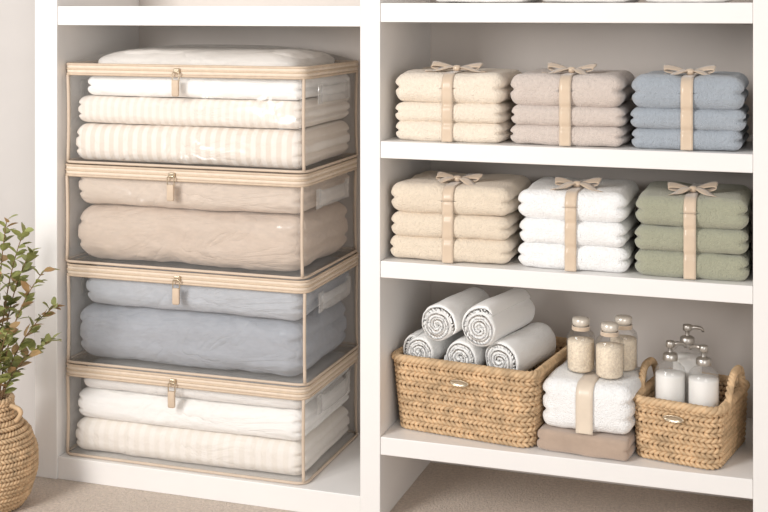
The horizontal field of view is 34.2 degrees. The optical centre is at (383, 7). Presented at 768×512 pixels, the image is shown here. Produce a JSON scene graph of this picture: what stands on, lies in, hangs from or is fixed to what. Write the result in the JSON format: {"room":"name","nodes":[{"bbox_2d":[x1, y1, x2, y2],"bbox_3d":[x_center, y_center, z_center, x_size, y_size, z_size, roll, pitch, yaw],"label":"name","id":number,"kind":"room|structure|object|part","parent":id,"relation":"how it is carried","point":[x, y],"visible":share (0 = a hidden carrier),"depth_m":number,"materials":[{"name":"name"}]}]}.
{"room":"linen closet","nodes":[
{"label":"linen closet","id":0,"kind":"room"},
{"bbox_2d":[0,0,34,434],"bbox_3d":[-1.930,-0.010,3.815,2.222,2.500,0.080,0,0,18],"label":"wall","id":1,"kind":"structure","parent":0,"point":[17,17],"depth_m":3.47,"materials":[{"name":"paint"}]},
{"bbox_2d":[11,462,752,511],"bbox_3d":[-0.571,1.265,1.293,6.400,0.050,4.800,0,0,18],"label":"floor","id":2,"kind":"structure","parent":0,"point":[440,487],"depth_m":3.16,"materials":[{"name":"beige carpet"}]},
{"bbox_2d":[0,390,38,511],"bbox_3d":[-0.976,1.103,3.115,0.223,0.272,0.223,0,0,24],"label":"wicker vase","id":3,"kind":"object","parent":2,"relation":"on","point":[19,450],"visible":0.99,"depth_m":3.07,"materials":[{"name":"brown wicker"}]},
{"bbox_2d":[0,262,5,357],"bbox_3d":[-0.960,0.810,3.060,0.062,0.400,0.127,0,0,-25],"label":"leafy branch","id":4,"kind":"object","parent":3,"relation":"in","point":[1,308],"visible":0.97,"depth_m":3.06,"materials":[{"name":"green plant"}]},
{"bbox_2d":[0,214,17,353],"bbox_3d":[-0.950,0.763,3.134,0.077,0.494,0.076,0,0,18],"label":"leafy branch","id":5,"kind":"object","parent":3,"relation":"in","point":[3,237],"visible":0.86,"depth_m":3.13,"materials":[{"name":"green plant"}]},
{"bbox_3d":[-0.961,0.772,3.127,0.036,0.475,0.005,0,0,-38],"label":"stem","id":6,"kind":"part","parent":5,"relation":"part of","materials":[{"name":"green plant"}]},
{"bbox_2d":[0,321,19,383],"bbox_3d":[-0.931,0.885,3.051,0.067,0.251,0.151,0,0,-34],"label":"leafy branch","id":7,"kind":"object","parent":3,"relation":"in","point":[6,334],"visible":1,"depth_m":3.05,"materials":[{"name":"green plant"}]},
{"bbox_3d":[-0.913,1.012,3.095,0.044,0.065,0.012,0,0,18],"label":"handle","id":8,"kind":"part","parent":3,"relation":"part of","materials":[{"name":"wicker"}]},
{"bbox_2d":[0,222,33,348],"bbox_3d":[-0.923,0.772,3.095,0.124,0.477,0.063,0,0,18],"label":"leafy branch","id":9,"kind":"object","parent":3,"relation":"in","point":[26,231],"visible":0.91,"depth_m":3.09,"materials":[{"name":"green plant"}]},
{"bbox_3d":[-0.929,0.782,3.100,0.084,0.456,0.005,0,0,18],"label":"stem","id":10,"kind":"part","parent":9,"relation":"part of","materials":[{"name":"green plant"}]},
{"bbox_2d":[0,246,38,370],"bbox_3d":[-0.916,0.801,3.127,0.118,0.417,0.068,0,0,-14],"label":"leafy branch","id":11,"kind":"object","parent":3,"relation":"in","point":[31,254],"visible":0.65,"depth_m":3.12,"materials":[{"name":"green plant"}]},
{"bbox_3d":[-0.928,0.812,3.123,0.084,0.396,0.005,0,0,-9],"label":"stem","id":12,"kind":"part","parent":11,"relation":"part of","materials":[{"name":"green plant"}]},
{"bbox_2d":[0,267,59,393],"bbox_3d":[-0.882,0.821,3.083,0.178,0.379,0.069,0,0,18],"label":"leafy branch","id":13,"kind":"object","parent":3,"relation":"in","point":[28,296],"visible":0.87,"depth_m":3.09,"materials":[{"name":"green plant"}]},
{"bbox_2d":[0,332,61,399],"bbox_3d":[-0.878,0.910,3.110,0.169,0.200,0.071,0,0,5],"label":"leafy branch","id":14,"kind":"object","parent":3,"relation":"in","point":[20,362],"visible":0.99,"depth_m":3.12,"materials":[{"name":"green plant"}]},
{"bbox_3d":[-0.894,0.917,3.112,0.138,0.186,0.005,0,0,2],"label":"stem","id":15,"kind":"part","parent":14,"relation":"part of","materials":[{"name":"plant"}]},
{"bbox_2d":[0,297,63,399],"bbox_3d":[-0.877,0.865,3.101,0.184,0.291,0.066,0,0,9],"label":"leafy branch","id":16,"kind":"object","parent":3,"relation":"in","point":[34,328],"visible":0.96,"depth_m":3.10,"materials":[{"name":"green plant"}]},
{"bbox_2d":[35,0,767,511],"bbox_3d":[0.044,0.365,3.222,1.893,1.750,0.450,0,0,18],"label":"shelving","id":17,"kind":"object","parent":2,"relation":"on","point":[388,39],"visible":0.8,"depth_m":3.17,"materials":[{"name":"white paint"}]},
{"bbox_3d":[-0.824,0.365,3.502,0.068,1.750,0.430,0,0,18],"label":"panel","id":18,"kind":"part","parent":17,"relation":"part of","materials":[{"name":"white paint"}]},
{"bbox_3d":[-0.391,0.020,3.358,0.845,0.050,0.428,0,0,18],"label":"shelf","id":19,"kind":"part","parent":17,"relation":"part of","materials":[{"name":"white paint"}]},
{"bbox_3d":[-0.390,1.210,3.359,0.845,0.059,0.426,0,0,18],"label":"board","id":20,"kind":"part","parent":17,"relation":"part of","materials":[{"name":"white paint"}]},
{"bbox_2d":[66,345,357,484],"bbox_3d":[-0.459,1.059,3.378,0.712,0.241,0.420,0,0,18],"label":"bag","id":21,"kind":"object","parent":17,"relation":"on","point":[75,370],"visible":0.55,"depth_m":3.20,"materials":[{"name":"beige fabric"}]},
{"bbox_2d":[76,405,348,474],"bbox_3d":[-0.458,1.132,3.383,0.666,0.088,0.371,0,0,18],"label":"bedding","id":22,"kind":"object","parent":21,"relation":"in","point":[230,450],"visible":0.62,"depth_m":3.21,"materials":[{"name":"white fabric"}]},
{"bbox_2d":[78,376,349,440],"bbox_3d":[-0.454,1.048,3.382,0.657,0.080,0.373,0,0,18],"label":"bedding","id":23,"kind":"object","parent":22,"relation":"on","point":[120,405],"visible":0.48,"depth_m":3.21,"materials":[{"name":"white fabric"}]},
{"bbox_2d":[84,351,348,408],"bbox_3d":[-0.446,0.976,3.380,0.634,0.064,0.373,0,0,18],"label":"bedding","id":24,"kind":"object","parent":23,"relation":"on","point":[324,362],"visible":0.37,"depth_m":3.23,"materials":[{"name":"white fabric"}]},
{"bbox_2d":[67,250,358,385],"bbox_3d":[-0.458,0.805,3.377,0.712,0.261,0.420,0,0,18],"label":"bag","id":25,"kind":"object","parent":21,"relation":"on","point":[74,269],"visible":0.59,"depth_m":3.21,"materials":[{"name":"beige fabric"}]},
{"bbox_2d":[65,156,357,279],"bbox_3d":[-0.461,0.542,3.378,0.712,0.260,0.420,0,0,19],"label":"bag","id":26,"kind":"object","parent":25,"relation":"on","point":[72,169],"visible":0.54,"depth_m":3.20,"materials":[{"name":"beige fabric"}]},
{"bbox_2d":[66,60,358,172],"bbox_3d":[-0.458,0.254,3.377,0.712,0.310,0.420,0,0,18],"label":"bag","id":27,"kind":"object","parent":26,"relation":"on","point":[339,67],"visible":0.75,"depth_m":3.19,"materials":[{"name":"beige fabric"}]},
{"bbox_2d":[76,120,349,168],"bbox_3d":[-0.458,0.355,3.384,0.666,0.100,0.372,0,0,18],"label":"bedding","id":28,"kind":"object","parent":27,"relation":"in","point":[212,145],"visible":0.77,"depth_m":3.21,"materials":[{"name":"white fabric"}]},
{"bbox_2d":[78,93,349,128],"bbox_3d":[-0.454,0.269,3.382,0.659,0.074,0.373,0,0,18],"label":"bedding","id":29,"kind":"object","parent":28,"relation":"on","point":[172,111],"visible":0.69,"depth_m":3.21,"materials":[{"name":"white fabric"}]},
{"bbox_2d":[88,74,349,99],"bbox_3d":[-0.440,0.204,3.378,0.621,0.054,0.374,0,0,18],"label":"bedding","id":30,"kind":"object","parent":29,"relation":"on","point":[222,88],"visible":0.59,"depth_m":3.21,"materials":[{"name":"white fabric"}]},
{"bbox_2d":[98,47,334,66],"bbox_3d":[-0.447,0.143,3.382,0.592,0.068,0.345,0,0,18],"label":"bedding","id":31,"kind":"object","parent":30,"relation":"on","point":[155,55],"visible":0.56,"depth_m":3.25,"materials":[{"name":"beige fabric"}]},
{"bbox_2d":[78,200,347,271],"bbox_3d":[-0.457,0.595,3.384,0.670,0.148,0.380,0,0,18],"label":"bedding","id":32,"kind":"object","parent":26,"relation":"in","point":[248,240],"visible":0.75,"depth_m":3.22,"materials":[{"name":"beige fabric"}]},
{"bbox_2d":[79,161,348,213],"bbox_3d":[-0.454,0.470,3.381,0.658,0.101,0.376,0,0,18],"label":"bedding","id":33,"kind":"object","parent":32,"relation":"on","point":[187,195],"visible":0.55,"depth_m":3.22,"materials":[{"name":"beige fabric"}]},
{"bbox_2d":[80,297,346,376],"bbox_3d":[-0.457,0.860,3.385,0.666,0.146,0.374,0,0,18],"label":"bedding","id":34,"kind":"object","parent":25,"relation":"in","point":[225,341],"visible":0.71,"depth_m":3.22,"materials":[{"name":"fabric"}]},
{"bbox_2d":[86,256,348,320],"bbox_3d":[-0.443,0.735,3.378,0.631,0.104,0.376,0,0,18],"label":"bedding","id":35,"kind":"object","parent":34,"relation":"on","point":[275,305],"visible":0.44,"depth_m":3.23,"materials":[{"name":"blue fabric"}]},
{"bbox_2d":[396,119,515,142],"bbox_3d":[0.196,0.295,3.105,0.272,0.049,0.283,0,0,19],"label":"folded towel","id":36,"kind":"object","parent":17,"relation":"on","point":[407,130],"visible":0.52,"depth_m":2.98,"materials":[{"name":"beige fabric"}]},
{"bbox_2d":[396,99,516,123],"bbox_3d":[0.193,0.251,3.105,0.272,0.049,0.279,0,0,18],"label":"folded towel","id":37,"kind":"object","parent":36,"relation":"on","point":[501,112],"visible":0.59,"depth_m":2.98,"materials":[{"name":"beige fabric"}]},
{"bbox_2d":[396,66,521,103],"bbox_3d":[0.192,0.190,3.106,0.277,0.080,0.280,0,0,18],"label":"folded towel","id":38,"kind":"object","parent":37,"relation":"on","point":[494,86],"visible":0.78,"depth_m":2.98,"materials":[{"name":"beige fabric"}]},
{"bbox_2d":[425,61,487,141],"bbox_3d":[0.200,0.224,3.103,0.165,0.188,0.284,0,0,18],"label":"ribbon","id":39,"kind":"object","parent":38,"relation":"attached to","point":[447,79],"visible":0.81,"depth_m":2.97,"materials":[{"name":"beige fabric"}]},
{"bbox_2d":[390,228,524,263],"bbox_3d":[0.194,0.578,3.104,0.305,0.060,0.281,0,0,18],"label":"folded towel","id":40,"kind":"object","parent":17,"relation":"on","point":[427,248],"visible":0.52,"depth_m":2.98,"materials":[{"name":"beige fabric"}]},
{"bbox_2d":[391,210,524,239],"bbox_3d":[0.195,0.522,3.104,0.298,0.060,0.283,0,0,19],"label":"folded towel","id":41,"kind":"object","parent":40,"relation":"on","point":[405,223],"visible":0.52,"depth_m":2.98,"materials":[{"name":"beige fabric"}]},
{"bbox_2d":[391,171,530,215],"bbox_3d":[0.195,0.459,3.103,0.302,0.075,0.278,0,0,18],"label":"folded towel","id":42,"kind":"object","parent":41,"relation":"on","point":[492,194],"visible":0.84,"depth_m":2.99,"materials":[{"name":"beige fabric"}]},
{"bbox_2d":[436,171,482,262],"bbox_3d":[0.200,0.504,3.103,0.127,0.204,0.284,0,0,18],"label":"ribbon","id":43,"kind":"object","parent":42,"relation":"attached to","point":[469,179],"visible":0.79,"depth_m":2.97,"materials":[{"name":"beige fabric"}]},
{"bbox_2d":[391,332,567,447],"bbox_3d":[0.255,0.937,3.126,0.387,0.186,0.347,0,0,26],"label":"wicker basket","id":44,"kind":"object","parent":17,"relation":"on","point":[484,403],"visible":0.65,"depth_m":2.97,"materials":[{"name":"wicker"}]},
{"bbox_2d":[403,328,464,358],"bbox_3d":[0.130,0.844,3.160,0.087,0.083,0.226,0,0,26],"label":"rolled towel","id":45,"kind":"object","parent":44,"relation":"in","point":[417,343],"visible":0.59,"depth_m":3.07,"materials":[{"name":"white fabric"}]},
{"bbox_3d":[0.181,0.892,2.977,0.050,0.017,0.014,0,0,27],"label":"label plate","id":46,"kind":"part","parent":44,"relation":"part of","materials":[{"name":"metal"}]},
{"bbox_2d":[444,335,487,364],"bbox_3d":[0.231,0.848,3.112,0.092,0.091,0.228,0,0,27],"label":"rolled towel","id":47,"kind":"object","parent":44,"relation":"in","point":[463,350],"visible":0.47,"depth_m":3.02,"materials":[{"name":"white fabric"}]},
{"bbox_2d":[422,287,489,340],"bbox_3d":[0.186,0.764,3.131,0.098,0.091,0.242,0,0,28],"label":"rolled towel","id":48,"kind":"object","parent":47,"relation":"on","point":[441,320],"visible":0.75,"depth_m":3.04,"materials":[{"name":"white fabric"}]},
{"bbox_2d":[485,322,555,370],"bbox_3d":[0.338,0.842,3.071,0.096,0.097,0.238,0,0,33],"label":"rolled towel","id":49,"kind":"object","parent":44,"relation":"in","point":[533,344],"visible":0.93,"depth_m":3.01,"materials":[{"name":"white fabric"}]},
{"bbox_2d":[462,288,534,346],"bbox_3d":[0.284,0.760,3.087,0.096,0.102,0.251,0,0,31],"label":"rolled towel","id":50,"kind":"object","parent":49,"relation":"on","point":[492,319],"visible":1,"depth_m":3.01,"materials":[{"name":"white fabric"}]},
{"bbox_2d":[436,0,542,2],"bbox_3d":[0.266,-0.042,3.101,0.240,0.060,0.261,0,0,18],"label":"linens","id":51,"kind":"object","parent":17,"relation":"on","point":[444,1],"visible":0.82,"depth_m":3.00,"materials":[{"name":"white fabric"}]},
{"bbox_3d":[0.467,1.052,3.072,0.859,0.043,0.428,0,0,18],"label":"shelf","id":52,"kind":"part","parent":17,"relation":"part of","materials":[{"name":"white paint"}]},
{"bbox_3d":[0.467,0.628,3.072,0.859,0.040,0.428,0,0,18],"label":"shelf","id":53,"kind":"part","parent":17,"relation":"part of","materials":[{"name":"white paint"}]},
{"bbox_3d":[0.467,0.341,3.072,0.859,0.041,0.428,0,0,18],"label":"shelf","id":54,"kind":"part","parent":17,"relation":"part of","materials":[{"name":"white paint"}]},
{"bbox_3d":[0.467,0.011,3.072,0.859,0.046,0.428,0,0,18],"label":"shelf","id":55,"kind":"part","parent":17,"relation":"part of","materials":[{"name":"white paint"}]},
{"bbox_2d":[510,120,635,146],"bbox_3d":[0.463,0.295,3.014,0.270,0.049,0.277,0,0,19],"label":"folded towel","id":56,"kind":"object","parent":17,"relation":"on","point":[522,134],"visible":0.59,"depth_m":2.89,"materials":[{"name":"beige fabric"}]},
{"bbox_2d":[511,99,636,126],"bbox_3d":[0.464,0.251,3.014,0.269,0.049,0.278,0,0,18],"label":"folded towel","id":57,"kind":"object","parent":56,"relation":"on","point":[542,115],"visible":0.63,"depth_m":2.89,"materials":[{"name":"beige fabric"}]},
{"bbox_2d":[510,68,635,106],"bbox_3d":[0.460,0.190,3.015,0.268,0.079,0.278,0,0,18],"label":"folded towel","id":58,"kind":"object","parent":57,"relation":"on","point":[597,88],"visible":0.86,"depth_m":2.90,"materials":[{"name":"beige fabric"}]},
{"bbox_2d":[542,62,596,145],"bbox_3d":[0.456,0.224,3.017,0.132,0.188,0.284,0,0,18],"label":"ribbon","id":59,"kind":"object","parent":58,"relation":"attached to","point":[565,79],"visible":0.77,"depth_m":2.88,"materials":[{"name":"beige fabric"}]},
{"bbox_2d":[518,234,639,272],"bbox_3d":[0.473,0.578,3.008,0.264,0.060,0.274,0,0,18],"label":"folded towel","id":60,"kind":"object","parent":17,"relation":"on","point":[541,255],"visible":0.58,"depth_m":2.88,"materials":[{"name":"white fabric"}]},
{"bbox_2d":[520,208,640,247],"bbox_3d":[0.475,0.522,3.009,0.257,0.060,0.274,0,0,19],"label":"folded towel","id":61,"kind":"object","parent":60,"relation":"on","point":[534,230],"visible":0.56,"depth_m":2.89,"materials":[{"name":"white fabric"}]},
{"bbox_2d":[518,177,638,222],"bbox_3d":[0.471,0.459,3.009,0.258,0.075,0.270,0,0,18],"label":"folded towel","id":62,"kind":"object","parent":61,"relation":"on","point":[617,199],"visible":0.89,"depth_m":2.90,"materials":[{"name":"white fabric"}]},
{"bbox_2d":[551,177,601,271],"bbox_3d":[0.480,0.503,3.006,0.136,0.206,0.279,0,0,18],"label":"ribbon","id":63,"kind":"object","parent":62,"relation":"attached to","point":[571,194],"visible":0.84,"depth_m":2.88,"materials":[{"name":"beige fabric"}]},
{"bbox_2d":[537,422,636,460],"bbox_3d":[0.493,1.005,2.963,0.220,0.052,0.207,0,0,24],"label":"folded cloth","id":64,"kind":"object","parent":17,"relation":"on","point":[620,447],"visible":0.49,"depth_m":2.87,"materials":[{"name":"beige fabric"}]},
{"bbox_2d":[543,360,647,433],"bbox_3d":[0.503,0.919,2.968,0.216,0.120,0.213,0,0,23],"label":"folded towel","id":65,"kind":"object","parent":64,"relation":"on","point":[614,409],"visible":0.61,"depth_m":2.88,"materials":[{"name":"white fabric"}]},
{"bbox_2d":[568,316,593,372],"bbox_3d":[0.467,0.797,2.965,0.067,0.128,0.067,0,0,18],"label":"jar","id":66,"kind":"object","parent":65,"relation":"on","point":[580,348],"visible":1,"depth_m":2.94,"materials":[{"name":"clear glass"}]},
{"bbox_3d":[0.467,0.747,2.965,0.041,0.028,0.041,0,0,18],"label":"jar lid","id":67,"kind":"part","parent":66,"relation":"part of","materials":[{"name":"beige ceramic"}]},
{"bbox_2d":[576,362,599,434],"bbox_3d":[0.503,0.920,2.968,0.040,0.113,0.220,0,0,24],"label":"ribbon","id":68,"kind":"object","parent":65,"relation":"attached to","point":[586,383],"visible":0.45,"depth_m":2.87,"materials":[{"name":"beige fabric"}]},
{"bbox_2d":[596,321,622,378],"bbox_3d":[0.526,0.797,2.915,0.067,0.128,0.067,0,0,18],"label":"jar","id":69,"kind":"object","parent":65,"relation":"on","point":[609,355],"visible":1,"depth_m":2.89,"materials":[{"name":"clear glass"}]},
{"bbox_3d":[0.526,0.747,2.915,0.041,0.028,0.041,0,0,18],"label":"jar lid","id":70,"kind":"part","parent":69,"relation":"part of","materials":[{"name":"beige ceramic"}]},
{"bbox_2d":[610,315,636,370],"bbox_3d":[0.571,0.797,2.978,0.067,0.128,0.067,0,0,18],"label":"jar","id":71,"kind":"object","parent":65,"relation":"on","point":[629,342],"visible":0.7,"depth_m":2.96,"materials":[{"name":"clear glass"}]},
{"bbox_3d":[0.571,0.747,2.978,0.041,0.028,0.041,0,0,18],"label":"jar lid","id":72,"kind":"part","parent":71,"relation":"part of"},
{"bbox_2d":[543,0,638,2],"bbox_3d":[0.503,-0.042,3.021,0.220,0.060,0.261,0,0,18],"label":"linens","id":73,"kind":"object","parent":17,"relation":"on","point":[560,1],"visible":0.93,"depth_m":2.93,"materials":[{"name":"white fabric"}]},
{"bbox_2d":[646,0,730,2],"bbox_3d":[0.721,-0.042,2.948,0.200,0.060,0.260,0,0,18],"label":"linens","id":74,"kind":"object","parent":17,"relation":"on","point":[651,1],"visible":1,"depth_m":2.85,"materials":[{"name":"white fabric"}]},
{"bbox_2d":[632,124,748,150],"bbox_3d":[0.720,0.295,2.929,0.248,0.049,0.279,0,0,19],"label":"folded towel","id":75,"kind":"object","parent":17,"relation":"on","point":[647,138],"visible":0.65,"depth_m":2.81,"materials":[{"name":"blue fabric"}]},
{"bbox_2d":[631,104,748,131],"bbox_3d":[0.720,0.251,2.929,0.255,0.049,0.278,0,0,18],"label":"folded towel","id":76,"kind":"object","parent":75,"relation":"on","point":[651,118],"visible":0.74,"depth_m":2.80,"materials":[{"name":"fabric"}]},
{"bbox_2d":[632,70,748,109],"bbox_3d":[0.721,0.190,2.928,0.252,0.080,0.279,0,0,18],"label":"folded towel","id":77,"kind":"object","parent":76,"relation":"on","point":[720,90],"visible":0.95,"depth_m":2.81,"materials":[{"name":"fabric"}]},
{"bbox_2d":[664,64,715,149],"bbox_3d":[0.721,0.224,2.929,0.130,0.187,0.284,0,0,18],"label":"ribbon","id":78,"kind":"object","parent":77,"relation":"attached to","point":[686,92],"visible":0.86,"depth_m":2.80,"materials":[{"name":"beige fabric"}]},
{"bbox_2d":[633,357,749,469],"bbox_3d":[0.721,0.927,2.929,0.227,0.206,0.280,0,0,31],"label":"wicker basket","id":79,"kind":"object","parent":17,"relation":"on","point":[686,434],"visible":0.88,"depth_m":2.83,"materials":[{"name":"wicker"}]},
{"bbox_3d":[0.632,0.881,2.982,0.021,0.089,0.150,0,0,30],"label":"handle","id":80,"kind":"part","parent":79,"relation":"part of","materials":[{"name":"brown wicker"}]},
{"bbox_2d":[656,340,686,402],"bbox_3d":[0.666,0.896,2.897,0.076,0.253,0.071,0,0,-10],"label":"soap dispenser","id":81,"kind":"object","parent":79,"relation":"in","point":[670,383],"visible":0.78,"depth_m":2.88,"materials":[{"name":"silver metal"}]},
{"bbox_3d":[0.653,0.924,2.814,0.050,0.017,0.014,0,0,30],"label":"label plate","id":82,"kind":"part","parent":79,"relation":"part of","materials":[{"name":"metal"}]},
{"bbox_2d":[673,324,703,402],"bbox_3d":[0.720,0.885,2.958,0.076,0.275,0.071,0,0,1],"label":"soap dispenser","id":83,"kind":"object","parent":79,"relation":"in","point":[686,362],"visible":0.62,"depth_m":2.94,"materials":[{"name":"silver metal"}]},
{"bbox_2d":[689,344,718,406],"bbox_3d":[0.729,0.896,2.859,0.071,0.253,0.076,0,0,-40],"label":"soap dispenser","id":84,"kind":"object","parent":79,"relation":"in","point":[703,388],"visible":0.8,"depth_m":2.84,"materials":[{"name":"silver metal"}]},
{"bbox_3d":[0.810,0.875,2.877,0.021,0.101,0.150,0,0,30],"label":"handle","id":85,"kind":"part","parent":79,"relation":"part of","materials":[{"name":"brown wicker"}]},
{"bbox_2d":[635,242,751,280],"bbox_3d":[0.728,0.578,2.923,0.255,0.060,0.276,0,0,18],"label":"folded towel","id":86,"kind":"object","parent":17,"relation":"on","point":[711,266],"visible":0.58,"depth_m":2.80,"materials":[{"name":"green fabric"}]},
{"bbox_2d":[635,219,750,254],"bbox_3d":[0.726,0.522,2.924,0.254,0.060,0.273,0,0,18],"label":"folded towel","id":87,"kind":"object","parent":86,"relation":"on","point":[649,237],"visible":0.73,"depth_m":2.80,"materials":[{"name":"green fabric"}]},
{"bbox_2d":[635,181,751,229],"bbox_3d":[0.727,0.459,2.925,0.252,0.074,0.273,0,0,18],"label":"folded towel","id":88,"kind":"object","parent":87,"relation":"on","point":[731,206],"visible":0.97,"depth_m":2.81,"materials":[{"name":"green fabric"}]},
{"bbox_2d":[668,181,717,279],"bbox_3d":[0.731,0.503,2.923,0.124,0.207,0.279,0,0,18],"label":"ribbon","id":89,"kind":"object","parent":88,"relation":"attached to","point":[689,217],"visible":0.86,"depth_m":2.80,"materials":[{"name":"beige fabric"}]},
{"bbox_3d":[0.906,0.365,2.923,0.068,1.750,0.430,0,0,18],"label":"panel","id":90,"kind":"part","parent":17,"relation":"part of","materials":[{"name":"white paint"}]}
]}

